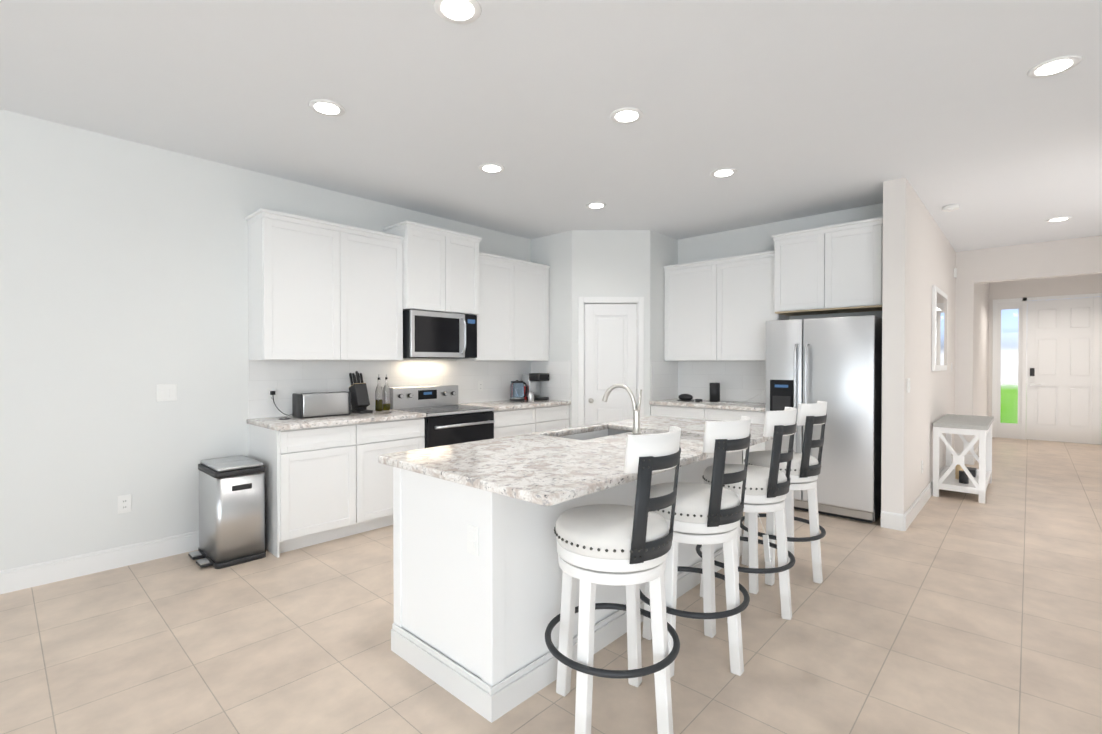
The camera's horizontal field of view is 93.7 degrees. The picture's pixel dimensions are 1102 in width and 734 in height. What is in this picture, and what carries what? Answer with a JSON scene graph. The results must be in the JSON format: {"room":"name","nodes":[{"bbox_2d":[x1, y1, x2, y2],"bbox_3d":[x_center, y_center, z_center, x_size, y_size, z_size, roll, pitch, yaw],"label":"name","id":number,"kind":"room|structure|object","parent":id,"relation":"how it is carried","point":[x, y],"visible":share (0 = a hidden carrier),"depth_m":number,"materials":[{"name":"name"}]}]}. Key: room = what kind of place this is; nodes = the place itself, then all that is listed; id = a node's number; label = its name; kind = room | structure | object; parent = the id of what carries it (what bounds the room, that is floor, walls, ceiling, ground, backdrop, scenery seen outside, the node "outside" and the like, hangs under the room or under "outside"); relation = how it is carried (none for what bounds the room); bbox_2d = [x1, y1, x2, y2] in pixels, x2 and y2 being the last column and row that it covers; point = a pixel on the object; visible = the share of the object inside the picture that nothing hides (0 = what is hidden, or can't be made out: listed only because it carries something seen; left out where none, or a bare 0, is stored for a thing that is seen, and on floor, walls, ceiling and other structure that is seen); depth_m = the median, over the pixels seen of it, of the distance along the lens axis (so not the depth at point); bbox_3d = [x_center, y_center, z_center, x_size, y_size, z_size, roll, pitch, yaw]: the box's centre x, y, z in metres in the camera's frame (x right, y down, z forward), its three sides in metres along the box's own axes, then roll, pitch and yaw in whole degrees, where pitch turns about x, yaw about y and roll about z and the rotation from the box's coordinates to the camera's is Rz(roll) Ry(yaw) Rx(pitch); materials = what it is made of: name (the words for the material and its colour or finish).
{"room":"kitchen","nodes":[
{"label":"kitchen","id":0,"kind":"room"},
{"bbox_2d":[0,437,1101,733],"bbox_3d":[1.943,1.368,2.758,8.600,0.060,20.600,0,1,43],"label":"floor","id":1,"kind":"structure","parent":0,"point":[956,613],"depth_m":2.50,"materials":[{"name":"tile"}]},
{"bbox_2d":[188,455,265,568],"bbox_3d":[-2.287,0.999,3.634,0.468,0.662,0.379,0,1,43],"label":"trash can","id":2,"kind":"object","parent":1,"relation":"on","point":[232,511],"visible":1,"depth_m":3.51,"materials":[{"name":"grey metal"}]},
{"bbox_2d":[248,424,364,557],"bbox_3d":[-1.906,0.881,4.025,0.618,0.890,0.628,0,1,43],"label":"base cabinet","id":3,"kind":"object","parent":1,"relation":"on","point":[315,477],"depth_m":3.78,"materials":[{"name":"white wood"}]},
{"bbox_2d":[246,408,425,431],"bbox_3d":[-1.711,0.417,4.211,0.645,0.035,1.198,0,1,43],"label":"countertop","id":4,"kind":"structure","parent":3,"relation":"on","point":[273,423],"depth_m":3.97,"materials":[{"name":"white stone"}]},
{"bbox_2d":[292,391,350,418],"bbox_3d":[-1.859,0.304,4.214,0.170,0.190,0.422,0,1,43],"label":"toaster","id":5,"kind":"object","parent":4,"relation":"on","point":[314,405],"visible":1,"depth_m":4.12,"materials":[{"name":"grey metal"}]},
{"bbox_2d":[270,391,292,419],"bbox_3d":[-2.088,0.295,4.043,0.280,0.208,0.145,0,1,43],"label":"cord","id":6,"kind":"object","parent":5,"relation":"attached to","point":[272,392],"visible":1,"depth_m":4.08,"materials":[{"name":"grey plastic"}]},
{"bbox_2d":[349,371,372,413],"bbox_3d":[-1.669,0.215,4.513,0.238,0.361,0.110,0,1,43],"label":"knife block","id":7,"kind":"object","parent":4,"relation":"on","point":[360,402],"visible":1,"depth_m":4.49,"materials":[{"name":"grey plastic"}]},
{"bbox_2d":[375,374,382,410],"bbox_3d":[-1.551,0.230,4.656,0.064,0.330,0.064,0,1,43],"label":"oil bottle","id":8,"kind":"object","parent":4,"relation":"on","point":[378,399],"visible":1,"depth_m":4.63,"materials":[{"name":"clear glass"}]},
{"bbox_2d":[383,374,389,409],"bbox_3d":[-1.504,0.229,4.721,0.064,0.330,0.064,0,1,43],"label":"oil bottle","id":9,"kind":"object","parent":4,"relation":"on","point":[386,397],"visible":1,"depth_m":4.70,"materials":[{"name":"clear glass"}]},
{"bbox_2d":[365,416,425,531],"bbox_3d":[-1.544,0.878,4.416,0.618,0.890,0.682,0,1,43],"label":"base cabinet","id":10,"kind":"object","parent":1,"relation":"on","point":[390,436],"depth_m":4.18,"materials":[{"name":"white wood"}]},
{"bbox_2d":[389,385,494,447],"bbox_3d":[-1.015,0.756,4.907,0.699,1.125,0.754,0,1,43],"label":"range","id":11,"kind":"object","parent":1,"relation":"on","point":[449,419],"visible":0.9,"depth_m":4.83,"materials":[{"name":"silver metal"}]},
{"bbox_2d":[494,408,540,437],"bbox_3d":[-0.571,0.868,5.466,0.618,0.890,0.662,0,1,43],"label":"base cabinet","id":12,"kind":"object","parent":1,"relation":"on","point":[520,421],"depth_m":5.26,"materials":[{"name":"white wood"}]},
{"bbox_2d":[459,400,570,411],"bbox_3d":[-0.396,0.404,5.630,0.645,0.035,1.143,0,1,43],"label":"countertop","id":13,"kind":"structure","parent":12,"relation":"on","point":[498,405],"depth_m":5.49,"materials":[{"name":"white stone"}]},
{"bbox_2d":[510,380,526,401],"bbox_3d":[-0.358,0.265,5.855,0.170,0.237,0.239,0,1,43],"label":"kettle","id":14,"kind":"object","parent":13,"relation":"on","point":[517,391],"visible":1,"depth_m":5.76,"materials":[{"name":"grey plastic"}]},
{"bbox_2d":[528,392,533,401],"bbox_3d":[-0.223,0.334,5.737,0.072,0.102,0.072,0,1,43],"label":"canister","id":15,"kind":"object","parent":13,"relation":"on","point":[530,396],"visible":1,"depth_m":5.71,"materials":[{"name":"silver metal"}]},
{"bbox_2d":[522,373,548,400],"bbox_3d":[-0.180,0.227,6.038,0.292,0.310,0.180,0,1,43],"label":"coffee maker","id":16,"kind":"object","parent":13,"relation":"on","point":[532,381],"visible":0.65,"depth_m":5.99,"materials":[{"name":"grey plastic"}]},
{"bbox_2d":[541,404,568,431],"bbox_3d":[-0.223,0.864,5.841,0.618,0.890,0.605,0,1,43],"label":"base cabinet","id":17,"kind":"object","parent":1,"relation":"on","point":[554,418],"depth_m":5.68,"materials":[{"name":"white wood"}]},
{"bbox_2d":[391,428,742,722],"bbox_3d":[0.317,0.890,3.082,0.747,0.890,2.400,0,1,43],"label":"kitchen island","id":18,"kind":"object","parent":1,"relation":"on","point":[477,573],"depth_m":2.17,"materials":[{"name":"white wood"}]},
{"bbox_2d":[378,416,796,507],"bbox_3d":[0.425,0.429,2.976,1.116,0.034,2.490,0,1,43],"label":"island countertop","id":19,"kind":"structure","parent":18,"relation":"on","point":[550,469],"depth_m":2.33,"materials":[{"name":"white stone"}]},
{"bbox_2d":[602,384,641,433],"bbox_3d":[0.445,0.257,3.242,0.260,0.303,0.090,0,1,43],"label":"faucet","id":20,"kind":"object","parent":19,"relation":"on","point":[636,420],"visible":1,"depth_m":3.18,"materials":[{"name":"silver metal"}]},
{"bbox_2d":[545,426,680,733],"bbox_3d":[0.237,0.788,2.003,0.525,1.116,0.519,0,1,40],"label":"stool","id":21,"kind":"object","parent":1,"relation":"on","point":[629,547],"visible":1,"depth_m":1.84,"materials":[{"name":"white wood"}]},
{"bbox_2d":[651,405,696,418],"bbox_3d":[1.592,0.865,5.816,0.710,0.890,0.618,0,1,43],"label":"base cabinet","id":22,"kind":"object","parent":1,"relation":"on","point":[656,410],"depth_m":5.63,"materials":[{"name":"white wood"}]},
{"bbox_2d":[640,416,750,677],"bbox_3d":[0.653,0.785,2.408,0.519,1.116,0.525,-1,1,-43],"label":"stool","id":23,"kind":"object","parent":1,"relation":"on","point":[707,517],"visible":0.77,"depth_m":2.24,"materials":[{"name":"white wood"}]},
{"bbox_2d":[697,409,764,463],"bbox_3d":[2.020,0.868,5.420,0.701,0.890,0.618,0,1,43],"label":"base cabinet","id":24,"kind":"object","parent":1,"relation":"on","point":[708,414],"depth_m":5.17,"materials":[{"name":"white wood"}]},
{"bbox_2d":[649,397,764,412],"bbox_3d":[1.795,0.404,5.605,1.289,0.035,0.644,0,1,43],"label":"countertop","id":25,"kind":"structure","parent":24,"relation":"on","point":[753,406],"depth_m":5.46,"materials":[{"name":"white stone"}]},
{"bbox_2d":[677,394,693,400],"bbox_3d":[1.528,0.343,5.861,0.176,0.080,0.104,0,1,43],"label":"smart speaker","id":26,"kind":"object","parent":25,"relation":"on","point":[685,397],"visible":1,"depth_m":5.82},
{"bbox_2d":[710,383,719,401],"bbox_3d":[1.809,0.280,5.708,0.100,0.210,0.100,0,1,43],"label":"tower speaker","id":27,"kind":"object","parent":25,"relation":"on","point":[714,392],"visible":0.98,"depth_m":5.67},
{"bbox_2d":[696,407,796,619],"bbox_3d":[1.077,0.780,2.873,0.525,1.116,0.519,0,1,41],"label":"stool","id":28,"kind":"object","parent":1,"relation":"on","point":[766,489],"visible":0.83,"depth_m":2.71,"materials":[{"name":"white wood"}]},
{"bbox_2d":[755,507,770,561],"bbox_3d":[1.001,0.777,2.399,0.080,0.272,0.105,0,1,43],"label":"tag","id":29,"kind":"object","parent":28,"relation":"attached to","point":[766,548],"visible":1,"depth_m":2.39,"materials":[{"name":"white"}]},
{"bbox_2d":[740,401,826,585],"bbox_3d":[1.488,0.776,3.338,0.519,1.116,0.525,-1,1,-44],"label":"stool","id":30,"kind":"object","parent":1,"relation":"on","point":[806,466],"visible":0.75,"depth_m":3.18,"materials":[{"name":"white wood"}]},
{"bbox_2d":[765,315,881,522],"bbox_3d":[2.555,0.442,4.808,0.890,1.755,0.728,0,1,43],"label":"refrigerator","id":31,"kind":"object","parent":1,"relation":"on","point":[835,363],"visible":0.75,"depth_m":4.48,"materials":[{"name":"silver metal"}]},
{"bbox_2d":[933,414,993,503],"bbox_3d":[4.436,0.937,5.537,0.426,0.750,1.200,0,1,43],"label":"console table","id":32,"kind":"object","parent":1,"relation":"on","point":[957,475],"visible":1,"depth_m":5.22,"materials":[{"name":"white wood"}]},
{"bbox_2d":[0,109,1101,570],"bbox_3d":[1.607,-0.082,2.272,8.450,2.850,19.450,0,1,43],"label":"wall","id":33,"kind":"structure","parent":0,"point":[122,277],"depth_m":3.69,"materials":[{"name":"paint"}]},
{"bbox_2d":[117,494,130,513],"bbox_3d":[-2.853,0.917,3.456,0.008,0.118,0.072,0,1,43],"label":"outlet","id":34,"kind":"object","parent":33,"relation":"attached to","point":[124,503],"visible":1,"depth_m":3.45,"materials":[{"name":"white plastic"}]},
{"bbox_2d":[156,384,176,401],"bbox_3d":[-2.693,0.180,3.621,0.009,0.118,0.118,0,1,43],"label":"switch plate","id":35,"kind":"object","parent":33,"relation":"attached to","point":[166,392],"visible":1,"depth_m":3.62,"materials":[{"name":"white plastic"}]},
{"bbox_2d":[267,388,276,402],"bbox_3d":[-2.222,0.226,4.112,0.008,0.118,0.072,0,1,43],"label":"outlet","id":36,"kind":"object","parent":33,"relation":"attached to","point":[269,398],"visible":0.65,"depth_m":4.11,"materials":[{"name":"white plastic"}]},
{"bbox_2d":[245,208,348,363],"bbox_3d":[-2.007,-0.606,4.118,0.324,1.102,0.634,0,1,43],"label":"upper cabinet","id":37,"kind":"object","parent":33,"relation":"attached to","point":[329,303],"depth_m":3.97,"materials":[{"name":"white wood"}]},
{"bbox_2d":[349,226,404,363],"bbox_3d":[-1.656,-0.609,4.497,0.324,1.102,0.634,0,1,43],"label":"upper cabinet","id":38,"kind":"object","parent":33,"relation":"attached to","point":[375,314],"depth_m":4.43,"materials":[{"name":"white wood"}]},
{"bbox_2d":[383,220,452,312],"bbox_3d":[-1.258,-0.908,4.877,0.389,0.772,0.469,0,1,43],"label":"upper cabinet","id":39,"kind":"object","parent":33,"relation":"attached to","point":[426,250],"depth_m":4.72,"materials":[{"name":"white wood"}]},
{"bbox_2d":[403,309,476,358],"bbox_3d":[-1.113,-0.301,4.988,0.457,0.434,0.752,0,1,43],"label":"microwave","id":40,"kind":"object","parent":39,"relation":"attached to","point":[436,335],"visible":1,"depth_m":4.82,"materials":[{"name":"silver metal"}]},
{"bbox_2d":[449,231,480,315],"bbox_3d":[-1.019,-0.910,5.134,0.389,0.772,0.469,0,1,43],"label":"upper cabinet","id":41,"kind":"object","parent":33,"relation":"attached to","point":[466,254],"depth_m":5.06,"materials":[{"name":"white wood"}]},
{"bbox_2d":[478,381,482,391],"bbox_3d":[-0.774,0.211,5.675,0.008,0.118,0.072,0,1,43],"label":"outlet","id":42,"kind":"object","parent":33,"relation":"attached to","point":[480,386],"visible":1,"depth_m":5.67,"materials":[{"name":"white plastic"}]},
{"bbox_2d":[453,252,520,363],"bbox_3d":[-0.682,-0.619,5.549,0.324,1.102,0.594,0,1,43],"label":"upper cabinet","id":43,"kind":"object","parent":33,"relation":"attached to","point":[499,322],"depth_m":5.48,"materials":[{"name":"white wood"}]},
{"bbox_2d":[0,445,978,593],"bbox_3d":[0.063,1.262,3.715,3.940,0.135,19.150,0,1,43],"label":"baseboard","id":44,"kind":"structure","parent":33,"relation":"attached to","point":[27,576],"depth_m":3.43,"materials":[{"name":"white wood"}]},
{"bbox_2d":[521,260,552,363],"bbox_3d":[-0.343,-0.622,5.914,0.324,1.102,0.639,0,1,43],"label":"upper cabinet","id":45,"kind":"object","parent":33,"relation":"attached to","point":[534,276],"depth_m":5.86,"materials":[{"name":"white wood"}]},
{"bbox_2d":[578,297,643,425],"bbox_3d":[0.676,0.259,5.873,0.740,2.100,0.116,0,1,0],"label":"door frame","id":46,"kind":"structure","parent":33,"relation":"attached to","point":[582,301],"depth_m":5.81,"materials":[{"name":"white wood"}]},
{"bbox_2d":[585,304,636,424],"bbox_3d":[0.676,0.292,5.851,0.467,2.010,0.436,0,1,43],"label":"pantry door","id":47,"kind":"structure","parent":33,"relation":"in","point":[610,345],"depth_m":5.84,"materials":[{"name":"white wood"}]},
{"bbox_2d":[664,260,708,360],"bbox_3d":[1.689,-0.622,5.912,0.703,1.102,0.324,0,1,43],"label":"upper cabinet","id":48,"kind":"object","parent":33,"relation":"attached to","point":[686,302],"depth_m":5.84,"materials":[{"name":"white wood"}]},
{"bbox_2d":[709,251,788,360],"bbox_3d":[2.118,-0.619,5.514,0.704,1.102,0.324,0,1,43],"label":"upper cabinet","id":49,"kind":"object","parent":33,"relation":"attached to","point":[719,313],"depth_m":5.42,"materials":[{"name":"white wood"}]},
{"bbox_2d":[773,228,816,316],"bbox_3d":[2.525,-0.919,5.056,0.512,0.752,0.439,0,1,43],"label":"upper cabinet","id":50,"kind":"object","parent":33,"relation":"attached to","point":[795,252],"depth_m":4.94,"materials":[{"name":"white wood"}]},
{"bbox_2d":[817,217,882,312],"bbox_3d":[2.814,-0.917,4.789,0.511,0.752,0.439,0,1,43],"label":"upper cabinet","id":51,"kind":"object","parent":33,"relation":"attached to","point":[850,254],"depth_m":4.63,"materials":[{"name":"white wood"}]},
{"bbox_2d":[907,378,909,392],"bbox_3d":[2.971,0.154,4.289,0.009,0.118,0.118,0,1,43],"label":"light switch","id":52,"kind":"object","parent":33,"relation":"attached to","point":[908,385],"visible":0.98,"depth_m":4.25,"materials":[{"name":"white plastic"}]},
{"bbox_2d":[931,285,947,370],"bbox_3d":[4.269,-0.399,5.665,0.033,0.880,1.050,0,1,43],"label":"wall mirror","id":53,"kind":"object","parent":33,"relation":"attached to","point":[939,327],"visible":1,"depth_m":5.48,"materials":[{"name":"white mirror"}]},
{"bbox_2d":[954,268,956,277],"bbox_3d":[5.330,-1.240,6.808,0.029,0.120,0.080,0,1,43],"label":"sensor","id":54,"kind":"object","parent":33,"relation":"attached to","point":[955,272],"visible":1,"depth_m":6.78,"materials":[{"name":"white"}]},
{"bbox_2d":[992,293,1101,444],"bbox_3d":[8.547,0.033,8.931,1.392,2.496,0.110,0,1,43],"label":"front door","id":55,"kind":"structure","parent":33,"relation":"in","point":[1054,346],"depth_m":8.90,"materials":[{"name":"white wood"}]},
{"bbox_2d":[0,0,1101,251],"bbox_3d":[1.943,-1.571,2.731,8.600,0.120,20.600,0,1,43],"label":"ceiling","id":56,"kind":"structure","parent":0,"point":[794,108],"depth_m":2.94,"materials":[{"name":"paint"}]},
{"bbox_2d":[308,99,344,116],"bbox_3d":[-1.309,-1.510,3.018,0.200,0.008,0.200,0,1,43],"label":"recessed light","id":57,"kind":"object","parent":56,"relation":"in","point":[326,107],"visible":1,"depth_m":3.00,"materials":[{"name":"white plastic"}]},
{"bbox_2d":[433,0,481,23],"bbox_3d":[-0.392,-1.502,2.168,0.200,0.008,0.200,0,1,43],"label":"recessed light","id":58,"kind":"object","parent":56,"relation":"in","point":[460,11],"visible":1,"depth_m":2.17,"materials":[{"name":"white"}]},
{"bbox_2d":[479,163,504,172],"bbox_3d":[-0.453,-1.519,3.956,0.200,0.008,0.200,0,1,43],"label":"recessed light","id":59,"kind":"object","parent":56,"relation":"in","point":[491,168],"visible":1,"depth_m":3.94,"materials":[{"name":"white"}]},
{"bbox_2d":[586,202,606,208],"bbox_3d":[0.431,-1.528,4.895,0.200,0.008,0.200,0,1,43],"label":"recessed light","id":60,"kind":"object","parent":56,"relation":"in","point":[596,205],"visible":0.98,"depth_m":4.88,"materials":[{"name":"white"}]},
{"bbox_2d":[610,107,643,123],"bbox_3d":[0.457,-1.511,3.113,0.200,0.008,0.200,0,1,43],"label":"recessed light","id":61,"kind":"object","parent":56,"relation":"in","point":[628,115],"visible":1,"depth_m":3.10,"materials":[{"name":"white plastic"}]},
{"bbox_2d":[710,168,736,177],"bbox_3d":[1.355,-1.520,4.053,0.200,0.008,0.200,0,1,43],"label":"recessed light","id":62,"kind":"object","parent":56,"relation":"in","point":[723,172],"visible":1,"depth_m":4.04,"materials":[{"name":"white"}]},
{"bbox_2d":[942,204,958,211],"bbox_3d":[3.806,-1.509,4.918,0.130,0.044,0.130,0,1,43],"label":"smoke detector","id":63,"kind":"object","parent":56,"relation":"attached to","point":[950,208],"visible":0.98,"depth_m":4.88,"materials":[{"name":"white plastic"}]},
{"bbox_2d":[1027,55,1081,77],"bbox_3d":[2.529,-1.507,2.598,0.200,0.008,0.200,0,1,43],"label":"recessed light","id":64,"kind":"object","parent":56,"relation":"in","point":[1054,66],"visible":1,"depth_m":2.58,"materials":[{"name":"white"}]},
{"bbox_2d":[1046,217,1071,221],"bbox_3d":[5.275,-1.532,5.370,0.200,0.008,0.200,0,1,43],"label":"recessed light","id":65,"kind":"object","parent":56,"relation":"in","point":[1057,219],"visible":0.98,"depth_m":5.35,"materials":[{"name":"white"}]}
]}

